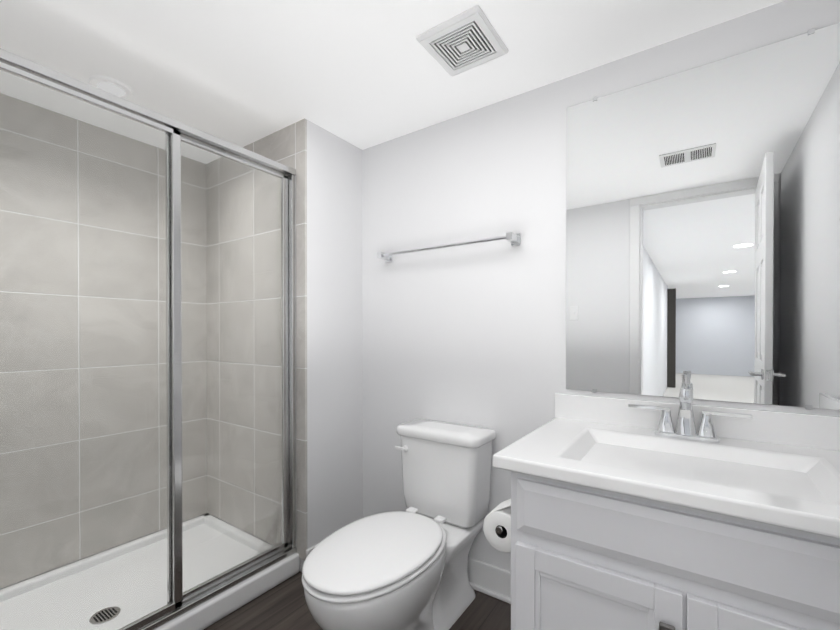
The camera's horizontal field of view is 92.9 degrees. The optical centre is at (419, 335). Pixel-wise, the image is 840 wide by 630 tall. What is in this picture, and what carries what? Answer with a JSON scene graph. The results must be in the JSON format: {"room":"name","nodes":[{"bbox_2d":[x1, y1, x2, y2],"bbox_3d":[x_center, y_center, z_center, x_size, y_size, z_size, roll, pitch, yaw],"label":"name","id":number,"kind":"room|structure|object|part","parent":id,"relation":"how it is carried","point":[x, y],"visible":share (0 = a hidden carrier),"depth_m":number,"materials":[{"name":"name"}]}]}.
{"room":"bathroom","nodes":[
{"label":"bathroom","id":0,"kind":"room"},
{"bbox_2d":[0,513,206,589],"bbox_3d":[-1.862,0.062,1.951,0.108,2.310,1.582,0,0,35],"label":"wall","id":1,"kind":"structure","parent":0,"point":[91,555],"depth_m":2.07,"materials":[{"name":"tile"}]},
{"bbox_2d":[0,93,206,588],"bbox_3d":[-1.779,0.023,1.966,0.012,2.232,1.462,0,0,35],"label":"wall tile","id":2,"kind":"structure","parent":1,"relation":"attached to","point":[9,421],"depth_m":2.06,"materials":[{"name":"grey tile"}]},
{"bbox_2d":[208,120,362,571],"bbox_3d":[-0.864,0.058,2.544,1.076,2.310,0.528,0,0,35],"label":"wall","id":3,"kind":"structure","parent":0,"point":[334,361],"depth_m":2.17,"materials":[{"name":"paint"}]},
{"bbox_2d":[206,118,306,560],"bbox_3d":[-0.968,0.021,2.287,0.956,2.232,0.012,0,0,35],"label":"wall tile","id":4,"kind":"structure","parent":3,"relation":"attached to","point":[287,146],"depth_m":2.27,"materials":[{"name":"grey tile"}]},
{"bbox_2d":[306,543,318,557],"bbox_3d":[-0.447,1.148,2.181,0.030,0.135,0.419,0,0,35],"label":"baseboard","id":5,"kind":"structure","parent":3,"relation":"attached to","point":[309,550],"depth_m":2.02,"materials":[{"name":"paint"}]},
{"bbox_2d":[204,571,510,629],"bbox_3d":[-0.407,1.272,1.274,3.341,0.100,2.110,0,0,35],"label":"floor","id":6,"kind":"structure","parent":0,"point":[282,605],"depth_m":1.75,"materials":[{"name":"wood"}]},
{"bbox_2d":[0,48,299,629],"bbox_3d":[-1.405,0.184,1.709,0.915,2.070,1.456,0,0,35],"label":"shower","id":7,"kind":"object","parent":6,"relation":"on","point":[203,572],"visible":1,"depth_m":1.71,"materials":[{"name":"glass"}]},
{"bbox_3d":[-1.206,0.133,1.251,0.006,1.862,0.805,0,0,35],"label":"panel glass","id":8,"kind":"part","parent":7,"relation":"part of","materials":[{"name":"clear glass"}]},
{"bbox_3d":[-1.206,0.138,1.251,0.018,1.904,0.861,0,0,35],"label":"panel frame","id":9,"kind":"part","parent":7,"relation":"part of","materials":[{"name":"silver metal"}]},
{"bbox_3d":[-0.844,0.134,1.821,0.018,1.904,0.569,0,0,35],"label":"panel frame","id":10,"kind":"part","parent":7,"relation":"part of","materials":[{"name":"silver metal"}]},
{"bbox_3d":[-0.844,0.129,1.821,0.006,1.862,0.513,0,0,35],"label":"panel glass","id":11,"kind":"part","parent":7,"relation":"part of","materials":[{"name":"clear glass"}]},
{"bbox_2d":[302,418,495,629],"bbox_3d":[-0.073,0.825,1.612,0.444,0.789,0.903,0,0,35],"label":"toilet","id":12,"kind":"object","parent":6,"relation":"on","point":[402,570],"visible":1,"depth_m":1.59,"materials":[{"name":"ceramic"}]},
{"bbox_3d":[-0.159,0.776,1.488,0.410,0.034,0.599,0,0,35],"label":"lid","id":13,"kind":"part","parent":12,"relation":"part of","materials":[{"name":"plastic"}]},
{"bbox_3d":[-0.151,0.806,1.499,0.416,0.020,0.633,0,0,35],"label":"seat","id":14,"kind":"part","parent":12,"relation":"part of","materials":[{"name":"plastic"}]},
{"bbox_3d":[-0.088,0.532,1.893,0.064,0.028,0.024,0,0,35],"label":"lever","id":15,"kind":"part","parent":12,"relation":"part of","materials":[{"name":"white plastic"}]},
{"bbox_3d":[0.119,0.661,1.889,0.414,0.371,0.204,0,0,35],"label":"tank","id":16,"kind":"part","parent":12,"relation":"part of","materials":[{"name":"ceramic"}]},
{"bbox_3d":[0.119,0.452,1.887,0.444,0.046,0.228,0,0,35],"label":"tank lid","id":17,"kind":"part","parent":12,"relation":"part of","materials":[{"name":"ceramic"}]},
{"bbox_2d":[483,374,839,629],"bbox_3d":[0.747,0.678,1.208,1.054,1.088,0.653,0,0,35],"label":"bathroom vanity","id":18,"kind":"object","parent":6,"relation":"on","point":[685,513],"visible":1,"depth_m":1.05,"materials":[{"name":"paint"}]},
{"bbox_3d":[0.343,0.639,1.377,0.084,0.048,0.207,0,0,35],"label":"arm","id":19,"kind":"part","parent":18,"relation":"part of"},
{"bbox_3d":[0.454,0.857,1.064,0.411,0.495,0.021,0,0,35],"label":"door","id":20,"kind":"part","parent":18,"relation":"part of","materials":[{"name":"paint"}]},
{"bbox_3d":[0.626,0.496,0.942,0.824,0.150,0.023,0,0,35],"label":"drawer","id":21,"kind":"part","parent":18,"relation":"part of","materials":[{"name":"paint"}]},
{"bbox_2d":[628,374,752,442],"bbox_3d":[0.891,0.241,1.338,0.352,0.215,0.143,0,0,35],"label":"faucet","id":22,"kind":"object","parent":18,"relation":"on","point":[685,432],"depth_m":1.35,"materials":[{"name":"silver metal"}]},
{"bbox_3d":[0.799,0.859,0.826,0.411,0.495,0.021,0,0,35],"label":"door","id":23,"kind":"part","parent":18,"relation":"part of","materials":[{"name":"paint"}]},
{"bbox_2d":[0,0,784,163],"bbox_3d":[-0.407,-1.139,1.258,3.341,0.100,2.110,0,0,35],"label":"ceiling","id":24,"kind":"structure","parent":0,"point":[362,74],"depth_m":1.54,"materials":[{"name":"paint"}]},
{"bbox_2d":[88,75,132,98],"bbox_3d":[-1.351,-1.086,1.748,0.156,0.011,0.156,0,0,35],"label":"recessed light","id":25,"kind":"object","parent":24,"relation":"in","point":[96,79],"depth_m":1.73,"materials":[{"name":"paint"}]},
{"bbox_3d":[-1.351,-1.081,1.748,0.100,0.001,0.100,0,0,35],"label":"recessed ceiling light lens in the shower","id":26,"kind":"part","parent":25,"relation":"part of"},
{"bbox_2d":[416,5,508,75],"bbox_3d":[0.162,-1.082,1.490,0.254,0.014,0.266,0,0,35],"label":"fan","id":27,"kind":"object","parent":24,"relation":"attached to","point":[470,36],"visible":1,"depth_m":1.46,"materials":[{"name":"white plastic"}]},
{"bbox_2d":[362,0,839,571],"bbox_3d":[0.601,0.063,1.778,2.205,2.310,0.120,0,0,35],"label":"wall","id":28,"kind":"structure","parent":0,"point":[472,334],"depth_m":1.91,"materials":[{"name":"paint"}]},
{"bbox_2d":[377,232,520,262],"bbox_3d":[0.108,-0.438,1.990,0.785,0.052,0.084,0,0,35],"label":"towel rail","id":29,"kind":"object","parent":28,"relation":"attached to","point":[513,239],"visible":1,"depth_m":1.90,"materials":[{"name":"silver metal"}]},
{"bbox_2d":[468,557,510,603],"bbox_3d":[0.135,1.149,2.016,1.145,0.135,0.030,0,0,35],"label":"baseboard","id":30,"kind":"structure","parent":28,"relation":"attached to","point":[490,580],"depth_m":1.88,"materials":[{"name":"paint"}]},
{"bbox_2d":[554,393,839,450],"bbox_3d":[0.789,0.300,1.176,0.952,0.105,0.653,0,0,35],"label":"backsplash","id":31,"kind":"structure","parent":28,"relation":"attached to","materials":[{"name":"stone"}]},
{"bbox_2d":[566,23,839,409],"bbox_3d":[0.971,-0.367,1.441,0.858,1.197,0.008,0,0,35],"label":"mirror","id":32,"kind":"object","parent":28,"relation":"attached to","point":[703,226],"visible":0.98,"depth_m":1.40,"materials":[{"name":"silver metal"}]}
]}

